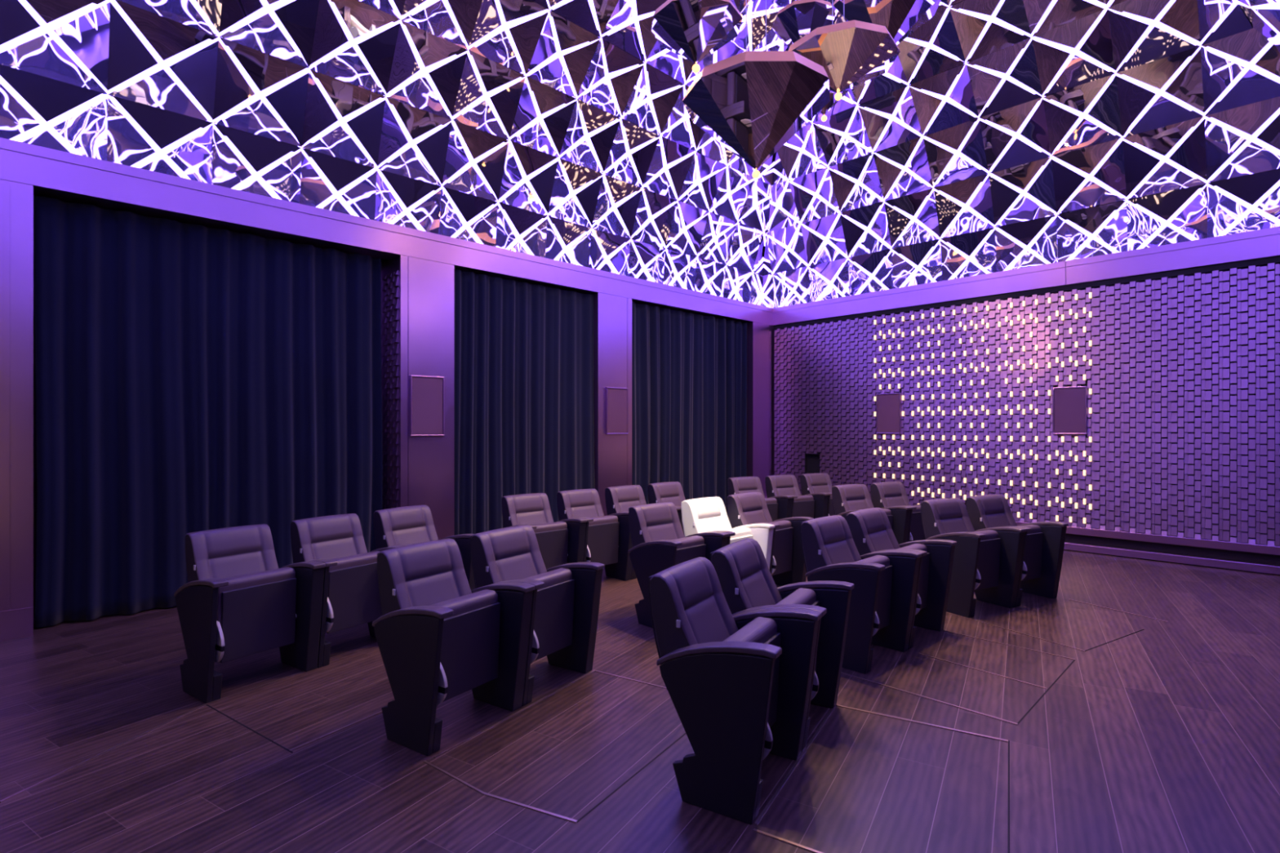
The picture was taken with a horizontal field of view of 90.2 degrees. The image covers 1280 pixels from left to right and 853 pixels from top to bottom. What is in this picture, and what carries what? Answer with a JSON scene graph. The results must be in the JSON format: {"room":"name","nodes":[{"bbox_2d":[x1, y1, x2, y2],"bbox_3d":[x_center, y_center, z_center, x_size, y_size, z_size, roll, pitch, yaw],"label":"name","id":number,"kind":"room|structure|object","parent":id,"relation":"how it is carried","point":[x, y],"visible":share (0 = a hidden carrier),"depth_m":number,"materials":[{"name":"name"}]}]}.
{"room":"auditorium","nodes":[
{"label":"auditorium","id":0,"kind":"room"},
{"bbox_2d":[33,200,388,616],"bbox_3d":[-1.588,-0.278,8.254,10.240,3.655,0.050,0,0,-44],"label":"wall","id":1,"kind":"structure","parent":0,"point":[383,260],"depth_m":5.12,"materials":[{"name":"paint"}]},
{"bbox_2d":[0,179,33,641],"bbox_3d":[-4.898,-0.128,4.728,0.583,3.355,0.506,0,0,-44],"label":"pillar","id":2,"kind":"structure","parent":1,"relation":"attached to","point":[16,199],"depth_m":4.68,"materials":[{"name":"paint"}]},
{"bbox_2d":[0,137,773,325],"bbox_3d":[-1.293,-1.955,8.017,10.340,0.300,0.300,0,0,-44],"label":"trim","id":3,"kind":"structure","parent":1,"relation":"attached to","point":[62,175],"depth_m":6.01,"materials":[{"name":"paint"}]},
{"bbox_2d":[33,195,382,627],"bbox_3d":[-3.695,-0.121,5.824,2.668,3.318,0.175,0,0,-44],"label":"curtain","id":4,"kind":"object","parent":3,"relation":"hanging from","point":[189,378],"visible":0.89,"depth_m":5.50,"materials":[{"name":"blue fabric"}]},
{"bbox_2d":[454,269,594,538],"bbox_3d":[-1.373,-0.121,7.872,2.049,3.318,0.120,0,0,-42],"label":"curtain","id":5,"kind":"object","parent":3,"relation":"hanging from","point":[524,351],"visible":0.8,"depth_m":7.78,"materials":[{"name":"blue fabric"}]},
{"bbox_2d":[631,302,746,516],"bbox_3d":[0.838,-0.121,9.986,2.784,3.318,0.154,0,0,-44],"label":"curtain","id":6,"kind":"object","parent":3,"relation":"hanging from","point":[689,370],"visible":0.8,"depth_m":9.87,"materials":[{"name":"blue fabric"}]},
{"bbox_2d":[382,270,398,509],"bbox_3d":[-2.679,-0.060,6.831,0.029,3.180,0.377,0,0,-44],"label":"trim","id":7,"kind":"structure","parent":1,"relation":"attached to","point":[393,498],"depth_m":6.81,"materials":[{"name":"tile"}]},
{"bbox_2d":[382,254,454,540],"bbox_3d":[-2.451,-0.128,7.051,0.606,3.355,0.506,0,0,-44],"label":"pillar","id":8,"kind":"structure","parent":1,"relation":"attached to","point":[426,288],"depth_m":6.88,"materials":[{"name":"paint"}]},
{"bbox_2d":[408,374,444,436],"bbox_3d":[-2.299,-0.228,6.852,0.393,0.647,0.065,0,0,-44],"label":"wall speaker","id":9,"kind":"object","parent":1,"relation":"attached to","point":[426,393],"visible":1,"depth_m":6.82,"materials":[{"name":"fabric"}]},
{"bbox_2d":[591,292,631,515],"bbox_3d":[-0.505,-0.128,8.899,0.617,3.355,0.506,0,0,-44],"label":"trim","id":10,"kind":"structure","parent":1,"relation":"attached to","point":[612,314],"depth_m":8.66,"materials":[{"name":"paint"}]},
{"bbox_2d":[604,386,628,434],"bbox_3d":[-0.337,-0.227,8.715,0.415,0.632,0.065,0,0,-44],"label":"wall speaker","id":11,"kind":"object","parent":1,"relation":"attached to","point":[616,399],"visible":1,"depth_m":8.69,"materials":[{"name":"fabric"}]},
{"bbox_2d":[746,321,773,497],"bbox_3d":[1.984,-0.128,11.263,0.636,3.355,0.506,0,0,-44],"label":"trim","id":12,"kind":"structure","parent":1,"relation":"attached to","point":[760,336],"depth_m":11.01,"materials":[{"name":"paint"}]},
{"bbox_2d":[0,0,1279,308],"bbox_3d":[0.792,-4.134,5.604,11.705,3.983,7.737,0,0,-44],"label":"ceiling","id":13,"kind":"structure","parent":0,"point":[1201,89],"depth_m":7.90,"materials":[{"name":"silver metal"}]},
{"bbox_2d":[651,0,742,73],"bbox_3d":[0.466,-4.536,5.300,0.732,3.167,0.770,0,0,-38],"label":"pendant light","id":14,"kind":"object","parent":13,"relation":"hanging from","point":[693,30],"visible":1,"depth_m":5.14,"materials":[{"name":"silver metal"}]},
{"bbox_2d":[730,0,754,17],"bbox_3d":[1.030,-5.126,6.600,0.913,1.828,0.960,0,0,-28],"label":"pendant light","id":15,"kind":"object","parent":13,"relation":"hanging from","point":[740,5],"visible":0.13,"depth_m":6.56,"materials":[{"name":"white mirror"}]},
{"bbox_2d":[682,0,830,178],"bbox_3d":[0.983,-4.105,5.400,1.189,3.985,1.250,0,0,-18],"label":"pendant light","id":16,"kind":"object","parent":13,"relation":"hanging from","point":[752,103],"visible":1,"depth_m":5.08,"materials":[{"name":"silver metal"}]},
{"bbox_2d":[772,0,837,48],"bbox_3d":[1.700,-4.907,6.600,0.628,2.410,0.660,0,0,-40],"label":"pendant light","id":17,"kind":"object","parent":13,"relation":"hanging from","point":[793,21],"visible":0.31,"depth_m":6.41,"materials":[{"name":"silver metal"}]},
{"bbox_2d":[819,93,839,121],"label":"pendant light","id":18,"kind":"object","parent":13,"relation":"hanging from","point":[828,106],"depth_m":7.55,"materials":[{"name":"white mirror"}]},
{"bbox_2d":[788,0,899,100],"bbox_3d":[1.834,-4.544,5.900,1.008,3.022,1.060,0,0,-34],"label":"pendant light","id":19,"kind":"object","parent":13,"relation":"hanging from","point":[852,54],"visible":0.84,"depth_m":5.61,"materials":[{"name":"silver metal"}]},
{"bbox_2d":[840,88,850,97],"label":"pendant light","id":20,"kind":"object","parent":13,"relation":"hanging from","point":[843,93],"depth_m":7.58,"materials":[{"name":"silver metal"}]},
{"bbox_2d":[832,0,940,44],"bbox_3d":[2.640,-5.028,6.900,1.113,2.131,1.170,0,0,-26],"label":"pendant light","id":21,"kind":"object","parent":13,"relation":"hanging from","point":[901,18],"visible":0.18,"depth_m":6.68,"materials":[{"name":"silver metal"}]},
{"bbox_2d":[0,550,1279,852],"bbox_3d":[1.853,1.550,4.522,10.490,0.001,10.300,0,0,-44],"label":"floor","id":22,"kind":"structure","parent":0,"point":[1163,737],"depth_m":3.10,"materials":[{"name":"brown wood"}]},
{"bbox_2d":[0,703,207,802],"bbox_3d":[-2.535,1.548,3.102,0.012,0.004,0.957,0,0,13],"label":"trim","id":23,"kind":"structure","parent":22,"relation":"on","point":[199,707],"depth_m":3.00,"materials":[{"name":"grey metal"}]},
{"bbox_2d":[173,524,325,703],"bbox_3d":[-2.428,1.097,3.955,0.624,0.906,0.640,0,0,34],"label":"chair","id":24,"kind":"object","parent":22,"relation":"on","point":[236,602],"visible":1,"depth_m":3.90,"materials":[{"name":"grey leather"}]},
{"bbox_2d":[206,704,293,753],"bbox_3d":[-2.041,1.549,3.304,0.935,0.001,0.007,0,0,34],"label":"trim","id":25,"kind":"structure","parent":22,"relation":"on","point":[206,704],"depth_m":3.27,"materials":[{"name":"gold"}]},
{"bbox_2d":[207,671,304,704],"bbox_3d":[-2.236,1.548,3.871,0.012,0.004,0.714,0,0,32],"label":"trim","id":26,"kind":"structure","parent":22,"relation":"on","point":[303,671],"depth_m":3.79,"materials":[{"name":"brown wood"}]},
{"bbox_2d":[288,711,382,751],"bbox_3d":[-1.536,1.548,3.273,0.014,0.004,0.519,0,0,33],"label":"trim","id":27,"kind":"structure","parent":22,"relation":"on","point":[380,712],"depth_m":3.24,"materials":[{"name":"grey metal"}]},
{"bbox_2d":[290,513,402,668],"bbox_3d":[-2.068,1.097,4.484,0.624,0.906,0.640,0,0,34],"label":"chair","id":28,"kind":"object","parent":22,"relation":"on","point":[350,593],"visible":0.61,"depth_m":4.44,"materials":[{"name":"grey leather"}]},
{"bbox_2d":[373,505,475,590],"bbox_3d":[-1.708,1.097,5.014,0.624,0.906,0.640,0,0,34],"label":"chair","id":29,"kind":"object","parent":22,"relation":"on","point":[406,526],"visible":0.27,"depth_m":5.08,"materials":[{"name":"grey leather"}]},
{"bbox_2d":[372,538,534,755],"bbox_3d":[-1.007,1.097,3.385,0.624,0.906,0.640,0,0,33],"label":"chair","id":30,"kind":"object","parent":22,"relation":"on","point":[439,639],"visible":1,"depth_m":3.32,"materials":[{"name":"grey"}]},
{"bbox_2d":[423,760,484,794],"bbox_3d":[-0.831,1.548,2.829,0.426,0.004,0.010,0,0,38],"label":"trim","id":31,"kind":"structure","parent":22,"relation":"on","point":[424,762],"depth_m":2.82,"materials":[{"name":"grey metal"}]},
{"bbox_2d":[434,670,595,758],"bbox_3d":[-0.624,1.548,3.529,0.010,0.004,1.268,0,0,32],"label":"trim","id":32,"kind":"structure","parent":22,"relation":"on","point":[588,673],"depth_m":3.40,"materials":[{"name":"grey metal"}]},
{"bbox_2d":[482,792,577,822],"bbox_3d":[-0.455,1.548,2.602,0.457,0.004,0.012,0,0,25],"label":"trim","id":33,"kind":"structure","parent":22,"relation":"on","point":[483,793],"depth_m":2.59,"materials":[{"name":"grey metal"}]},
{"bbox_2d":[470,524,604,706],"bbox_3d":[-0.656,1.097,3.921,0.624,0.906,0.640,0,0,33],"label":"chair","id":34,"kind":"object","parent":22,"relation":"on","point":[565,606],"visible":0.72,"depth_m":3.97,"materials":[{"name":"grey leather"},{"name":"black plastic"}]},
{"bbox_2d":[501,493,586,569],"bbox_3d":[-0.939,1.097,5.985,0.640,0.906,0.624,0,0,-43],"label":"chair","id":35,"kind":"object","parent":22,"relation":"on","point":[562,542],"visible":0.48,"depth_m":6.00,"materials":[{"name":"grey leather"},{"name":"black plastic"}]},
{"bbox_2d":[556,488,632,581],"bbox_3d":[-0.472,1.097,6.422,0.640,0.906,0.624,0,0,-43],"label":"chair","id":36,"kind":"object","parent":22,"relation":"on","point":[607,542],"visible":0.62,"depth_m":6.44,"materials":[{"name":"grey leather"},{"name":"black plastic"}]},
{"bbox_2d":[592,670,666,688],"bbox_3d":[0.077,1.548,3.836,0.881,0.004,0.010,0,0,31],"label":"trim","id":37,"kind":"structure","parent":22,"relation":"on","point":[593,670],"depth_m":3.91,"materials":[{"name":"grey metal"}]},
{"bbox_2d":[577,733,685,822],"bbox_3d":[0.150,1.549,3.108,0.007,0.001,1.446,0,0,33],"label":"trim","id":38,"kind":"structure","parent":22,"relation":"on","point":[661,753],"depth_m":2.80,"materials":[{"name":"gold"}]},
{"bbox_2d":[604,484,680,579],"bbox_3d":[-0.005,1.097,6.860,0.640,0.906,0.624,0,0,-43],"label":"chair","id":39,"kind":"object","parent":22,"relation":"on","point":[619,499],"visible":0.26,"depth_m":6.92,"materials":[{"name":"grey leather"},{"name":"black plastic"}]},
{"bbox_2d":[647,481,685,535],"bbox_3d":[0.463,1.097,7.297,0.640,0.906,0.624,0,0,-43],"label":"chair","id":40,"kind":"object","parent":22,"relation":"on","point":[668,491],"visible":0.29,"depth_m":7.38,"materials":[{"name":"grey"}]},
{"bbox_2d":[627,502,728,628],"bbox_3d":[0.281,1.097,5.189,0.640,0.906,0.624,0,0,-44],"label":"chair","id":41,"kind":"object","parent":22,"relation":"on","point":[659,541],"visible":0.65,"depth_m":5.15,"materials":[{"name":"grey leather"},{"name":"black plastic"}]},
{"bbox_2d":[681,497,774,569],"bbox_3d":[0.745,1.097,5.630,0.640,0.906,0.624,0,0,-44],"label":"chair","id":42,"kind":"object","parent":22,"relation":"on","point":[707,514],"visible":0.41,"depth_m":5.66,"materials":[{"name":"white leather"}]},
{"bbox_2d":[648,556,822,825],"bbox_3d":[0.417,1.097,2.866,0.624,0.906,0.640,0,0,31],"label":"chair","id":43,"kind":"object","parent":22,"relation":"on","point":[738,686],"visible":1,"depth_m":2.64,"materials":[{"name":"black leather"}]},
{"bbox_2d":[727,476,792,521],"bbox_3d":[1.481,1.097,8.089,0.640,0.906,0.624,0,0,-31],"label":"chair","id":44,"kind":"object","parent":22,"relation":"on","point":[779,507],"visible":0.23,"depth_m":8.12,"materials":[{"name":"grey leather"}]},
{"bbox_2d":[726,492,813,586],"bbox_3d":[1.209,1.097,6.071,0.640,0.906,0.624,0,0,-44],"label":"chair","id":45,"kind":"object","parent":22,"relation":"on","point":[787,564],"visible":0.52,"depth_m":6.10,"materials":[{"name":"grey"}]},
{"bbox_2d":[710,537,854,752],"bbox_3d":[0.752,1.097,3.412,0.624,0.906,0.640,0,0,31],"label":"chair","id":46,"kind":"object","parent":22,"relation":"on","point":[747,583],"visible":0.56,"depth_m":3.50,"materials":[{"name":"grey"}]},
{"bbox_2d":[753,828,822,852],"bbox_3d":[0.733,1.548,2.270,0.697,0.004,0.012,0,0,32],"label":"trim","id":47,"kind":"structure","parent":22,"relation":"on","point":[813,851],"depth_m":2.38,"materials":[{"name":"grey metal"}]},
{"bbox_2d":[754,703,836,825],"bbox_3d":[0.774,1.548,3.030,0.012,0.004,1.257,0,0,31],"label":"trim","id":48,"kind":"structure","parent":22,"relation":"on","point":[809,744],"depth_m":2.87,"materials":[{"name":"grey metal"}]},
{"bbox_2d":[765,475,829,519],"bbox_3d":[2.033,1.097,8.414,0.640,0.906,0.624,0,0,-31],"label":"chair","id":49,"kind":"object","parent":22,"relation":"on","point":[811,505],"visible":0.47,"depth_m":8.40,"materials":[{"name":"grey"}]},
{"bbox_2d":[800,473,835,516],"bbox_3d":[2.584,1.097,8.739,0.640,0.906,0.624,0,0,-31],"label":"chair","id":50,"kind":"object","parent":22,"relation":"on","point":[811,483],"visible":0.3,"depth_m":8.84,"materials":[{"name":"grey"}]},
{"bbox_2d":[800,515,922,674],"bbox_3d":[1.491,1.097,4.376,0.640,0.906,0.624,0,0,-44],"label":"chair","id":51,"kind":"object","parent":22,"relation":"on","point":[882,605],"visible":0.88,"depth_m":4.36,"materials":[{"name":"grey leather"}]},
{"bbox_2d":[831,484,911,544],"bbox_3d":[2.499,1.097,6.986,0.640,0.906,0.624,0,0,-31],"label":"chair","id":52,"kind":"object","parent":22,"relation":"on","point":[849,498],"visible":0.32,"depth_m":7.03,"materials":[{"name":"grey leather"}]},
{"bbox_2d":[870,481,925,542],"bbox_3d":[3.047,1.097,7.316,0.640,0.906,0.624,0,0,-31],"label":"chair","id":53,"kind":"object","parent":22,"relation":"on","point":[886,494],"visible":0.27,"depth_m":7.38,"materials":[{"name":"grey"}]},
{"bbox_2d":[845,507,956,649],"bbox_3d":[1.951,1.097,4.822,0.640,0.906,0.624,0,0,-44],"label":"chair","id":54,"kind":"object","parent":22,"relation":"on","point":[871,531],"visible":0.61,"depth_m":4.85,"materials":[{"name":"grey leather"}]},
{"bbox_2d":[835,704,1008,742],"bbox_3d":[1.443,1.548,3.357,0.856,0.004,0.014,0,0,29],"label":"trim","id":55,"kind":"structure","parent":22,"relation":"on","point":[837,705],"depth_m":3.33,"materials":[{"name":"gold metal"}]},
{"bbox_2d":[840,671,1017,724],"bbox_3d":[1.605,1.548,3.690,0.012,0.004,1.027,0,0,-45],"label":"trim","id":56,"kind":"structure","parent":22,"relation":"on","point":[984,714],"depth_m":3.62,"materials":[{"name":"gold metal"}]},
{"bbox_2d":[920,497,1026,617],"bbox_3d":[2.850,1.097,5.531,0.640,0.906,0.624,0,0,-29],"label":"chair","id":57,"kind":"object","parent":22,"relation":"on","point":[987,562],"visible":0.89,"depth_m":5.45,"materials":[{"name":"grey leather"}]},
{"bbox_2d":[918,653,1046,688],"bbox_3d":[2.159,1.548,4.076,0.010,0.004,0.771,0,0,-41],"label":"trim","id":58,"kind":"structure","parent":22,"relation":"on","point":[918,653],"depth_m":4.04,"materials":[{"name":"brown wood"}]},
{"bbox_2d":[1007,740,1009,852],"bbox_3d":[1.578,1.549,2.729,0.007,0.001,0.982,0,0,30],"label":"trim","id":59,"kind":"structure","parent":22,"relation":"on","point":[1008,838],"depth_m":2.65,"materials":[{"name":"black"}]},
{"bbox_2d":[942,630,1075,659],"bbox_3d":[2.605,1.548,4.558,0.010,0.004,0.845,0,0,-44],"label":"trim","id":60,"kind":"structure","parent":22,"relation":"on","point":[943,630],"depth_m":4.53,"materials":[{"name":"brown wood"}]},
{"bbox_2d":[946,612,1084,651],"bbox_3d":[2.813,1.548,4.890,0.010,0.004,1.084,0,0,-29],"label":"trim","id":61,"kind":"structure","parent":22,"relation":"on","point":[946,612],"depth_m":4.81,"materials":[{"name":"brown wood"}]},
{"bbox_2d":[965,494,1068,607],"bbox_3d":[3.411,1.097,5.838,0.640,0.906,0.624,0,0,-29],"label":"chair","id":62,"kind":"object","parent":22,"relation":"on","point":[1043,545],"visible":0.59,"depth_m":5.81,"materials":[{"name":"grey leather"}]},
{"bbox_2d":[1017,659,1075,724],"bbox_3d":[2.433,1.549,3.791,1.316,0.001,0.007,0,0,-45],"label":"trim","id":63,"kind":"structure","parent":22,"relation":"on","point":[1061,674],"depth_m":3.71,"materials":[{"name":"black"}]},
{"bbox_2d":[1084,629,1144,651],"bbox_3d":[3.471,1.549,4.655,0.921,0.001,0.008,0,0,-31],"label":"trim","id":64,"kind":"structure","parent":22,"relation":"on","point":[1142,629],"depth_m":4.64,"materials":[{"name":"black wood"}]},
{"bbox_2d":[1068,599,1168,622],"bbox_3d":[4.032,1.548,5.411,0.012,0.004,0.742,0,0,-27],"label":"trim","id":65,"kind":"structure","parent":22,"relation":"on","point":[1068,599],"depth_m":5.38,"materials":[{"name":"brown wood"}]},
{"bbox_2d":[773,262,1279,546],"bbox_3d":[5.521,-0.278,8.075,0.276,3.655,10.200,0,0,-44],"label":"wall","id":66,"kind":"structure","parent":0,"point":[1180,374],"depth_m":8.02,"materials":[{"name":"tile"}]},
{"bbox_2d":[804,453,821,473],"bbox_3d":[2.903,0.599,10.697,0.061,0.322,0.284,0,0,-44],"label":"wall niche","id":67,"kind":"object","parent":66,"relation":"attached to","point":[812,461],"visible":1,"depth_m":10.73,"materials":[{"name":"black"}]},
{"bbox_2d":[875,392,902,434],"bbox_3d":[3.804,-0.212,9.718,0.065,0.619,0.396,0,0,-44],"label":"wall speaker","id":68,"kind":"object","parent":66,"relation":"attached to","point":[888,406],"visible":1,"depth_m":9.70,"materials":[{"name":"fabric"}]},
{"bbox_2d":[773,261,1066,324],"bbox_3d":[3.968,-1.955,9.766,0.300,0.300,4.409,0,0,-44],"label":"trim","id":69,"kind":"structure","parent":66,"relation":"attached to","point":[1052,274],"depth_m":9.27,"materials":[{"name":"paint"}]},
{"bbox_2d":[773,255,1279,329],"bbox_3d":[5.676,-1.769,7.808,0.040,0.072,9.600,0,0,-44],"label":"trim","id":70,"kind":"structure","parent":66,"relation":"attached to","point":[1265,260],"depth_m":8.13,"materials":[{"name":"black"}]},
{"bbox_2d":[1052,386,1088,434],"bbox_3d":[5.414,-0.214,8.023,0.065,0.591,0.374,0,0,-44],"label":"wall speaker","id":71,"kind":"object","parent":66,"relation":"attached to","point":[1069,404],"visible":1,"depth_m":8.00,"materials":[{"name":"fabric"}]},
{"bbox_2d":[1014,520,1279,575],"bbox_3d":[5.656,1.397,7.789,0.095,0.305,9.600,0,0,-44],"label":"baseboard","id":72,"kind":"structure","parent":66,"relation":"attached to","point":[1220,554],"depth_m":7.27,"materials":[{"name":"paint"}]},
{"bbox_2d":[1066,226,1279,284],"bbox_3d":[7.276,-1.955,6.283,0.300,0.300,5.185,0,0,-44],"label":"trim","id":73,"kind":"structure","parent":66,"relation":"attached to","point":[1264,242],"depth_m":7.27,"materials":[{"name":"paint"}]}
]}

